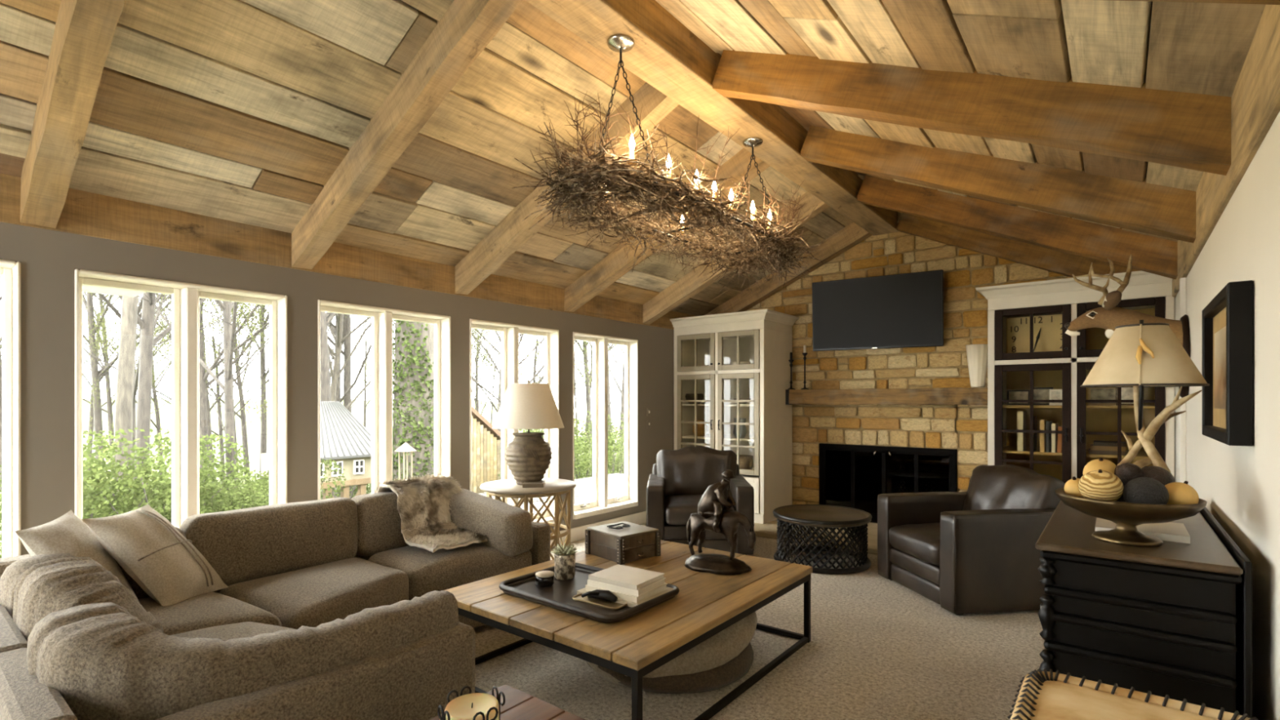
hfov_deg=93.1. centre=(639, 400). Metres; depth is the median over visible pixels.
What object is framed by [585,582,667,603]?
book
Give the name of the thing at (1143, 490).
decorative ball
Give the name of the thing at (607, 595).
corkscrew
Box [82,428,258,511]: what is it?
shrub
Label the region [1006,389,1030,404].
photo frame
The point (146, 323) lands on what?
tree
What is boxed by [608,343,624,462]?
tree
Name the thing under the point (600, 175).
chandelier
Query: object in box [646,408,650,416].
switch plate
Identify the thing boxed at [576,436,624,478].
shrub
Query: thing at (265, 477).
shrub
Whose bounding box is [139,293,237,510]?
tree
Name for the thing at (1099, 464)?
decorative ball
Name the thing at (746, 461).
wicker basket
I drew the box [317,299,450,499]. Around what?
window
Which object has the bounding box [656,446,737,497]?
cushion
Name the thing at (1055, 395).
picture
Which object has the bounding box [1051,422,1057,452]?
book
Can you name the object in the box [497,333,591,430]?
tree
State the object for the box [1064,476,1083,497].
decorative ball
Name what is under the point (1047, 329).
clock
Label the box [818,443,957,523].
fireplace
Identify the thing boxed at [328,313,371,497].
tree
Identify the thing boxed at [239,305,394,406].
tree
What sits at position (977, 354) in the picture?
vase
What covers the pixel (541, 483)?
book
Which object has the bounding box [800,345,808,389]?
candlestick
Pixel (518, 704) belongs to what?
side table
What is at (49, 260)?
wall
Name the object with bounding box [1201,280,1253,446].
framed picture
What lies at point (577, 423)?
shrub
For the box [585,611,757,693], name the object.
ottoman
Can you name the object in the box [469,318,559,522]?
window
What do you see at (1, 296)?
tree
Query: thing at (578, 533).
baseboard
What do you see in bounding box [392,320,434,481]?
tree
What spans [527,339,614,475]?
tree
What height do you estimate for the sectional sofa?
0.794 m
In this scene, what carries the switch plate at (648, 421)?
attached to the wall at (49, 260)
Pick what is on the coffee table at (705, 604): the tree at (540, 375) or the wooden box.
the wooden box
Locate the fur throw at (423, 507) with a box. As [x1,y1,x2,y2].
[373,473,487,552]
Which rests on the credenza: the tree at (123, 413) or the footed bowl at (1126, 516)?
the footed bowl at (1126, 516)
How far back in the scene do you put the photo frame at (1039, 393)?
5.11 m
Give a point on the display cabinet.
(705, 346)
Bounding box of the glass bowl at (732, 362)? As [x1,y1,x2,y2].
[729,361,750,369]
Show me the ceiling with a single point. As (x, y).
(381, 141)
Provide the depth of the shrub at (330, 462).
10.94 m
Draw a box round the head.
[1064,254,1190,397]
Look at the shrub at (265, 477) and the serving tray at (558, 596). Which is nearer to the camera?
the serving tray at (558, 596)
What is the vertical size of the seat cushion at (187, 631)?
0.274 m
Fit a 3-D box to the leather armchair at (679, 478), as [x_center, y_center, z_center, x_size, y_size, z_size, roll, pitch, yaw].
[0.538,0.898,5.683,0.935,0.903,0.982,0,0,3]
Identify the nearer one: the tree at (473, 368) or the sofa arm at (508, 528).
the sofa arm at (508, 528)
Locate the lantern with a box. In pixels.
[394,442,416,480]
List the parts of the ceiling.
wall plate, wall plate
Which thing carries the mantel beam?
attached to the wall at (962, 428)
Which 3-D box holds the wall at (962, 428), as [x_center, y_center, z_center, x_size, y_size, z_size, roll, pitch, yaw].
[2.698,-0.375,6.452,4.650,3.450,0.325,0,0,38]
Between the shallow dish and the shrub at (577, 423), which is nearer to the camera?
the shallow dish
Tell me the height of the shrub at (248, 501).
1.386 m
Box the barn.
[471,406,501,493]
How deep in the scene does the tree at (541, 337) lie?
31.83 m
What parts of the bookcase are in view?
panel, door, door, rail, handle, crown, shelf, shelf, panel, handle, door, door, panel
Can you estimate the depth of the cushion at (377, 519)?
3.56 m
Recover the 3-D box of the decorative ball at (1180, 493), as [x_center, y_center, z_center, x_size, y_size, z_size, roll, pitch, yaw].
[1.651,0.292,1.857,0.089,0.096,0.088,0,0,-15]
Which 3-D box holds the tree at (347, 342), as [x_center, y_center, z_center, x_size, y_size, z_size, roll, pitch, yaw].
[-11.017,-6.034,23.092,10.899,21.180,12.359,0,0,-20]
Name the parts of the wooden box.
lid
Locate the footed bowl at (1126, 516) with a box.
[1054,487,1207,546]
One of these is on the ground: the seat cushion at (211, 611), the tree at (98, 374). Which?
the tree at (98, 374)
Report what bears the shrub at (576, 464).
on the ground
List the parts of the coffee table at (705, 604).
floor rail, floor rail, leg, floor rail, floor rail, leg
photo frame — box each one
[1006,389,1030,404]
[1033,386,1053,404]
[1048,389,1062,405]
[1088,387,1115,405]
[1115,387,1143,405]
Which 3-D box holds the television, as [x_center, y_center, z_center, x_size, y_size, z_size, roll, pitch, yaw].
[2.441,-0.905,6.280,1.270,0.740,0.167,0,0,31]
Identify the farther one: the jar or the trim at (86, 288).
the jar
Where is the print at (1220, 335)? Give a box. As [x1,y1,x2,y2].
[1213,325,1226,408]
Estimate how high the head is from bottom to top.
0.943 m
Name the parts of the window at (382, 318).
sash, sash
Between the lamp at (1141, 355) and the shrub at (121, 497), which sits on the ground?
the shrub at (121, 497)
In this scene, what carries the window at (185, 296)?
in the wall at (49, 260)
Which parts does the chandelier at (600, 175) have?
chain, bulb, chain, bulb, iron frame, bulb, bulb, chain, bulb, chain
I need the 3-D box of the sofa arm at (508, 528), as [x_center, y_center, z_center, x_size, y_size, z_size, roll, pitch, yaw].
[-0.967,0.753,3.811,0.740,0.340,0.243,0,0,38]
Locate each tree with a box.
[0,283,222,458]
[0,285,171,471]
[0,288,2,489]
[82,292,210,491]
[82,292,254,437]
[82,293,269,479]
[82,294,222,483]
[86,292,269,484]
[97,292,269,479]
[112,295,138,505]
[117,293,346,491]
[118,292,206,484]
[136,294,269,481]
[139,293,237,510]
[155,293,269,482]
[216,302,327,483]
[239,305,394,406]
[320,311,337,497]
[321,311,394,498]
[327,314,354,497]
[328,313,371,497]
[332,315,395,427]
[355,319,395,402]
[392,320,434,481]
[393,325,544,403]
[471,328,527,414]
[471,328,544,424]
[471,328,584,476]
[471,330,519,410]
[471,330,615,430]
[471,334,544,430]
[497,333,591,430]
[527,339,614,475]
[531,334,623,471]
[573,341,624,442]
[576,340,616,448]
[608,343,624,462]
[608,344,624,443]
[608,351,613,463]
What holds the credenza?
on the floor
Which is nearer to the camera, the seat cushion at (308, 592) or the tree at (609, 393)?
the seat cushion at (308, 592)
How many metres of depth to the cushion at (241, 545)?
3.12 m
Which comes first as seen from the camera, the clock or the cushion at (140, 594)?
the cushion at (140, 594)
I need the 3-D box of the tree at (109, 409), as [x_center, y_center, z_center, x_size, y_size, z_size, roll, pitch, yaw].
[-20.261,-3.187,23.206,10.922,15.167,8.481,0,0,17]
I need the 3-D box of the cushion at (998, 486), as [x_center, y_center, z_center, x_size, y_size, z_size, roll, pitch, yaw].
[2.615,0.712,4.306,0.353,0.500,0.754,0,0,-9]
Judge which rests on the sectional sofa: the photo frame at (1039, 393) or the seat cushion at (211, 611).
the seat cushion at (211, 611)
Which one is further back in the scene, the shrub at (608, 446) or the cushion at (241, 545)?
the shrub at (608, 446)
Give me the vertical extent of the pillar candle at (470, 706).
0.103 m
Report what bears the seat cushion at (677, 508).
on the leather armchair at (679, 478)
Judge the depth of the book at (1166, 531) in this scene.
2.01 m
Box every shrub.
[0,427,225,523]
[0,460,257,546]
[0,462,110,558]
[0,462,171,557]
[0,535,2,555]
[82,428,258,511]
[152,473,269,519]
[153,479,269,518]
[200,457,346,506]
[200,469,269,511]
[320,483,371,498]
[497,417,584,479]
[543,430,619,479]
[573,408,624,479]
[573,446,620,479]
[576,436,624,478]
[585,432,624,473]
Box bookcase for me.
[975,271,1174,484]
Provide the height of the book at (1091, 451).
0.030 m
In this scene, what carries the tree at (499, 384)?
on the ground
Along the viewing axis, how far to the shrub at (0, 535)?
9.93 m
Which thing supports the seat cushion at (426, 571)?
on the sectional sofa
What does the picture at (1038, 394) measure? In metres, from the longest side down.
0.130 x 0.120 x 0.006 m
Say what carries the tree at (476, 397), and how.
on the ground
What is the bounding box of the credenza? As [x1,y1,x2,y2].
[1035,499,1252,718]
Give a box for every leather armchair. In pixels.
[645,446,754,555]
[877,464,1064,614]
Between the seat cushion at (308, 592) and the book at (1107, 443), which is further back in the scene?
the book at (1107, 443)
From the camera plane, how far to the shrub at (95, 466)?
6.61 m
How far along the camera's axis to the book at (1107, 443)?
4.71 m
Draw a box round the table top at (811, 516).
[773,505,871,527]
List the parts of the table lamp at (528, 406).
lamp shade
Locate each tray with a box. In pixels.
[498,562,679,622]
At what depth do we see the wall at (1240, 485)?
1.83 m
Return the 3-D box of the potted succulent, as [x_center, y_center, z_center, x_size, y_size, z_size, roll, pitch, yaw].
[-0.389,0.829,3.139,0.132,0.174,0.135,0,0,38]
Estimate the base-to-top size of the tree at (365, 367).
13.185 m
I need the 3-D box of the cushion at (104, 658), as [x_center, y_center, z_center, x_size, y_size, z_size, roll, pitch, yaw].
[-1.262,0.770,2.027,0.737,0.331,1.084,0,0,38]
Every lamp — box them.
[492,380,564,484]
[1080,320,1209,472]
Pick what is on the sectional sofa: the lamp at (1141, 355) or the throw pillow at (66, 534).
the throw pillow at (66, 534)
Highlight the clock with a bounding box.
[1007,314,1070,359]
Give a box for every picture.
[1008,391,1028,403]
[1033,389,1049,403]
[1051,391,1060,403]
[1121,387,1139,403]
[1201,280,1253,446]
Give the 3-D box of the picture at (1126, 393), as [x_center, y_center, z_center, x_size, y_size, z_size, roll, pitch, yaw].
[3.810,-0.046,4.715,0.140,0.140,0.006,0,-7,38]
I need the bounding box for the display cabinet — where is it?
[670,309,798,524]
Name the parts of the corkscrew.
lever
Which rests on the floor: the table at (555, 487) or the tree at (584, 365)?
the table at (555, 487)
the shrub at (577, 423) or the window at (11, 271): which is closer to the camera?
the window at (11, 271)
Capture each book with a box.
[522,480,545,488]
[577,586,673,607]
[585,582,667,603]
[586,577,665,596]
[588,564,664,590]
[1017,410,1026,451]
[1033,415,1036,451]
[1039,419,1046,452]
[1045,420,1052,452]
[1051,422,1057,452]
[1056,426,1062,453]
[1088,448,1127,455]
[1089,444,1125,451]
[1093,440,1125,446]
[1094,517,1190,543]
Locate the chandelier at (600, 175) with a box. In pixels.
[511,34,826,293]
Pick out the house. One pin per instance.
(344, 439)
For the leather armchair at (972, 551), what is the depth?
3.88 m
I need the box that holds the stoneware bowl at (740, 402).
[733,398,751,404]
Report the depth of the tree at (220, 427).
21.42 m
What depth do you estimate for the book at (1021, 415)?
5.02 m
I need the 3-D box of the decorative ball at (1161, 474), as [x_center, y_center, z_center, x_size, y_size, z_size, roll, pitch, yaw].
[1.652,0.260,1.946,0.100,0.100,0.100,0,0,43]
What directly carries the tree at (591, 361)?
on the ground
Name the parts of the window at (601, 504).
sash, sash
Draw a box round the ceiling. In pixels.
[0,0,1279,329]
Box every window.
[0,259,21,557]
[74,268,287,528]
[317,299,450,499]
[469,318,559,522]
[573,331,638,519]
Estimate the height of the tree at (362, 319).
8.987 m
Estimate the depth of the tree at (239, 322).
17.38 m
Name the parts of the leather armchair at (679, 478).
arm, rail, rail, frame, arm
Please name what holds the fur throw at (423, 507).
on the sectional sofa
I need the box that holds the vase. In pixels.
[965,343,987,387]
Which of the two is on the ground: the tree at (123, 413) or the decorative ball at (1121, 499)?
the tree at (123, 413)
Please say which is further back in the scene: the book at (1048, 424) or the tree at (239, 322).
the tree at (239, 322)
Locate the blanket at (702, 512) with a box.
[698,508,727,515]
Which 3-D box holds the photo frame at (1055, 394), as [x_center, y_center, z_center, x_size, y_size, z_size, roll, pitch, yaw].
[3.403,-0.026,4.955,0.090,0.132,0.035,0,0,38]
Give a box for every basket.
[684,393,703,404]
[736,454,753,469]
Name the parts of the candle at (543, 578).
lid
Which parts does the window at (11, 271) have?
sash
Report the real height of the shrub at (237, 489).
1.823 m
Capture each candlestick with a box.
[787,351,795,389]
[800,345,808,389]
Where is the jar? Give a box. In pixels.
[692,419,707,436]
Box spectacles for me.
[606,522,630,528]
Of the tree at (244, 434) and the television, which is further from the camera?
the tree at (244, 434)
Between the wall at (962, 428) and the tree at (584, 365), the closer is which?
the wall at (962, 428)
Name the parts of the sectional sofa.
frame, frame, frame, arm frame, arm frame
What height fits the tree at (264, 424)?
17.000 m
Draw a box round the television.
[812,269,943,351]
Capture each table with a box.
[428,684,585,719]
[445,539,813,719]
[480,478,576,559]
[773,504,871,574]
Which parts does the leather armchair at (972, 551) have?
rail, rail, arm, arm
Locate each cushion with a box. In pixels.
[0,553,78,620]
[13,557,164,640]
[24,589,459,719]
[114,526,186,599]
[137,591,282,635]
[167,622,283,641]
[179,497,357,586]
[220,557,409,629]
[351,491,409,556]
[367,542,530,599]
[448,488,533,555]
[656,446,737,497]
[663,493,735,525]
[888,522,940,566]
[962,464,1064,511]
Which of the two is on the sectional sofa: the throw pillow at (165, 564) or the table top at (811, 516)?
the throw pillow at (165, 564)
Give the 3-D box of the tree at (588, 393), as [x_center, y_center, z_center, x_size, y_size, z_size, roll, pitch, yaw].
[-2.433,-4.401,28.557,10.253,17.570,9.042,0,0,-1]
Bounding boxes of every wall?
[0,222,674,555]
[746,211,1071,505]
[1174,111,1279,719]
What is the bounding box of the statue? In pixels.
[684,469,756,575]
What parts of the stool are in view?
seat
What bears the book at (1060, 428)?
on the bookcase
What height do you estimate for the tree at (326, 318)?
20.039 m
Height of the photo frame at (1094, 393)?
0.151 m
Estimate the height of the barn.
2.124 m
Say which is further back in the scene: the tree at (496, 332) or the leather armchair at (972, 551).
the tree at (496, 332)
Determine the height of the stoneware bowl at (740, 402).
0.060 m
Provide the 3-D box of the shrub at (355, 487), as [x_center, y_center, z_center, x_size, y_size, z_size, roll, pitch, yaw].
[-10.270,2.720,20.616,3.260,3.395,2.946,0,0,14]
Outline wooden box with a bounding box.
[585,520,660,564]
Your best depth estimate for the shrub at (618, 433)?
15.21 m
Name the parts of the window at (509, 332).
sash, sash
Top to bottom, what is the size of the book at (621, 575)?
0.022 m
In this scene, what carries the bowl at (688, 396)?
on the display cabinet
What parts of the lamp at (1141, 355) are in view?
stem, lamp shade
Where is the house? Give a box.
[261,400,371,498]
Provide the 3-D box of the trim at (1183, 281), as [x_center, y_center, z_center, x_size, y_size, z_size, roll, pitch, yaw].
[3.327,0.300,3.712,0.030,2.100,0.050,0,0,38]
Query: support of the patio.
on the ground
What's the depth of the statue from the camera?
3.31 m
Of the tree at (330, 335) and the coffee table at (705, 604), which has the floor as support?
the coffee table at (705, 604)
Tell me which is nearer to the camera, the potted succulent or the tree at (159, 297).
the potted succulent
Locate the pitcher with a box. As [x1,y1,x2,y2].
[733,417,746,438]
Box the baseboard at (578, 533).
[550,511,646,546]
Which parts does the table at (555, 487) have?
post, post, post, post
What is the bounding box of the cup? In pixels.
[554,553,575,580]
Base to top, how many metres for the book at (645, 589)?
0.026 m
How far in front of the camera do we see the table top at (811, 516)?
5.03 m
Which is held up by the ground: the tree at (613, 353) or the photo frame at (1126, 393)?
the tree at (613, 353)
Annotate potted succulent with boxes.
[551,542,577,580]
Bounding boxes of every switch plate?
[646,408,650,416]
[646,419,650,427]
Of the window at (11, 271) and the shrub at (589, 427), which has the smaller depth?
the window at (11, 271)
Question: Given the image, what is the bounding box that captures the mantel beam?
[785,387,987,405]
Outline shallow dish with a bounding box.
[572,592,627,610]
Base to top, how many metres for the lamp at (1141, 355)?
0.716 m
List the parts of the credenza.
turned post, turned post, turned post, moulding, moulding, moulding, moulding, rail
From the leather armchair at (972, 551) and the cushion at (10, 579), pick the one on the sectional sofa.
the cushion at (10, 579)
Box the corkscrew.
[581,589,617,601]
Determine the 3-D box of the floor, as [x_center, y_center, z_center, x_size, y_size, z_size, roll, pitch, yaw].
[-0.254,1.410,2.747,4.700,0.120,9.400,0,0,38]
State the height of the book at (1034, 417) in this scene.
0.290 m
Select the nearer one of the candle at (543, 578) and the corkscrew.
the corkscrew
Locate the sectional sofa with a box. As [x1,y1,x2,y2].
[0,488,550,719]
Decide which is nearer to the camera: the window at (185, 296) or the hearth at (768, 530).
the window at (185, 296)
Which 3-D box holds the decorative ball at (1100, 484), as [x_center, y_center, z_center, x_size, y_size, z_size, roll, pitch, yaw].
[1.468,0.273,1.931,0.115,0.111,0.115,0,0,-20]
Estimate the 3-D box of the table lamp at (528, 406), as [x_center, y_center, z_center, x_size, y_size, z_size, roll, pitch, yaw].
[-0.842,0.236,4.585,0.535,0.787,0.535,0,0,25]
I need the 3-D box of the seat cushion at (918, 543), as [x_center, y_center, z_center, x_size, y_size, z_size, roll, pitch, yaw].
[2.219,0.984,4.248,0.737,0.212,0.602,0,0,-9]
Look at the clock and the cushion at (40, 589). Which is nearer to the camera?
the cushion at (40, 589)
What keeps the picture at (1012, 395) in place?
attached to the photo frame at (1019, 394)
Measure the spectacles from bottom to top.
0.011 m
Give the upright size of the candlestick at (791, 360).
0.425 m
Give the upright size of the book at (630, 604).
0.018 m
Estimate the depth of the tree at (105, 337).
22.24 m
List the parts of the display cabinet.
panel, door, door, shelf, shelf, rail, crown, panel, door, door, door, panel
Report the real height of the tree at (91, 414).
13.543 m
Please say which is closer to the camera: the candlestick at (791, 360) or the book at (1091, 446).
the book at (1091, 446)
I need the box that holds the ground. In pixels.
[0,397,623,555]
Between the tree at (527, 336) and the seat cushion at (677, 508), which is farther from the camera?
the tree at (527, 336)
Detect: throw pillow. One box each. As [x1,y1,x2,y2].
[14,510,135,595]
[80,504,227,605]
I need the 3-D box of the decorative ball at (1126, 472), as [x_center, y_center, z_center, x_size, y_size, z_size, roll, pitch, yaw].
[1.588,0.245,1.970,0.084,0.084,0.084,0,0,-36]
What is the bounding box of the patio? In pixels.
[479,473,624,511]
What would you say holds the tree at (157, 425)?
on the ground
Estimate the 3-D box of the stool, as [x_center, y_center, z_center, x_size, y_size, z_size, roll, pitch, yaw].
[1.038,1.035,1.244,0.502,0.632,0.772,0,0,38]
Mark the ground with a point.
(253, 431)
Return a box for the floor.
[472,523,1045,719]
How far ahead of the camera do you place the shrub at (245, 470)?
7.84 m
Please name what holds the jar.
on the display cabinet
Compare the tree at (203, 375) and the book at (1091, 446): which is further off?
the tree at (203, 375)
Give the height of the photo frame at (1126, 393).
0.171 m
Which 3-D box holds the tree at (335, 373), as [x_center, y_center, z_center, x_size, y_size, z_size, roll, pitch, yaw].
[-9.375,-3.679,18.508,12.597,16.176,7.904,0,0,-8]
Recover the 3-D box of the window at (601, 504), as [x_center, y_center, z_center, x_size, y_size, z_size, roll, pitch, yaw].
[-0.388,0.240,6.240,0.185,1.800,0.999,0,0,38]
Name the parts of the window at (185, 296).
sash, sash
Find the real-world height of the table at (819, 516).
0.416 m
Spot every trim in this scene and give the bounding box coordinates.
[0,275,145,297]
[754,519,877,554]
[1179,277,1186,483]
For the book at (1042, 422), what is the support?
on the bookcase
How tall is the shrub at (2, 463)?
2.005 m
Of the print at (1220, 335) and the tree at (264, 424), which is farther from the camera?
the tree at (264, 424)
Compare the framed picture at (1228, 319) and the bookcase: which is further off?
the bookcase
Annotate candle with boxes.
[437,685,505,719]
[535,570,554,586]
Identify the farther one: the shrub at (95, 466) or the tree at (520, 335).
the tree at (520, 335)
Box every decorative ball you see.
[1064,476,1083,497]
[1078,469,1124,501]
[1082,457,1116,475]
[1114,462,1143,484]
[1115,484,1125,502]
[1122,476,1168,504]
[1141,466,1174,485]
[1164,480,1199,504]
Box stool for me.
[1007,668,1257,719]

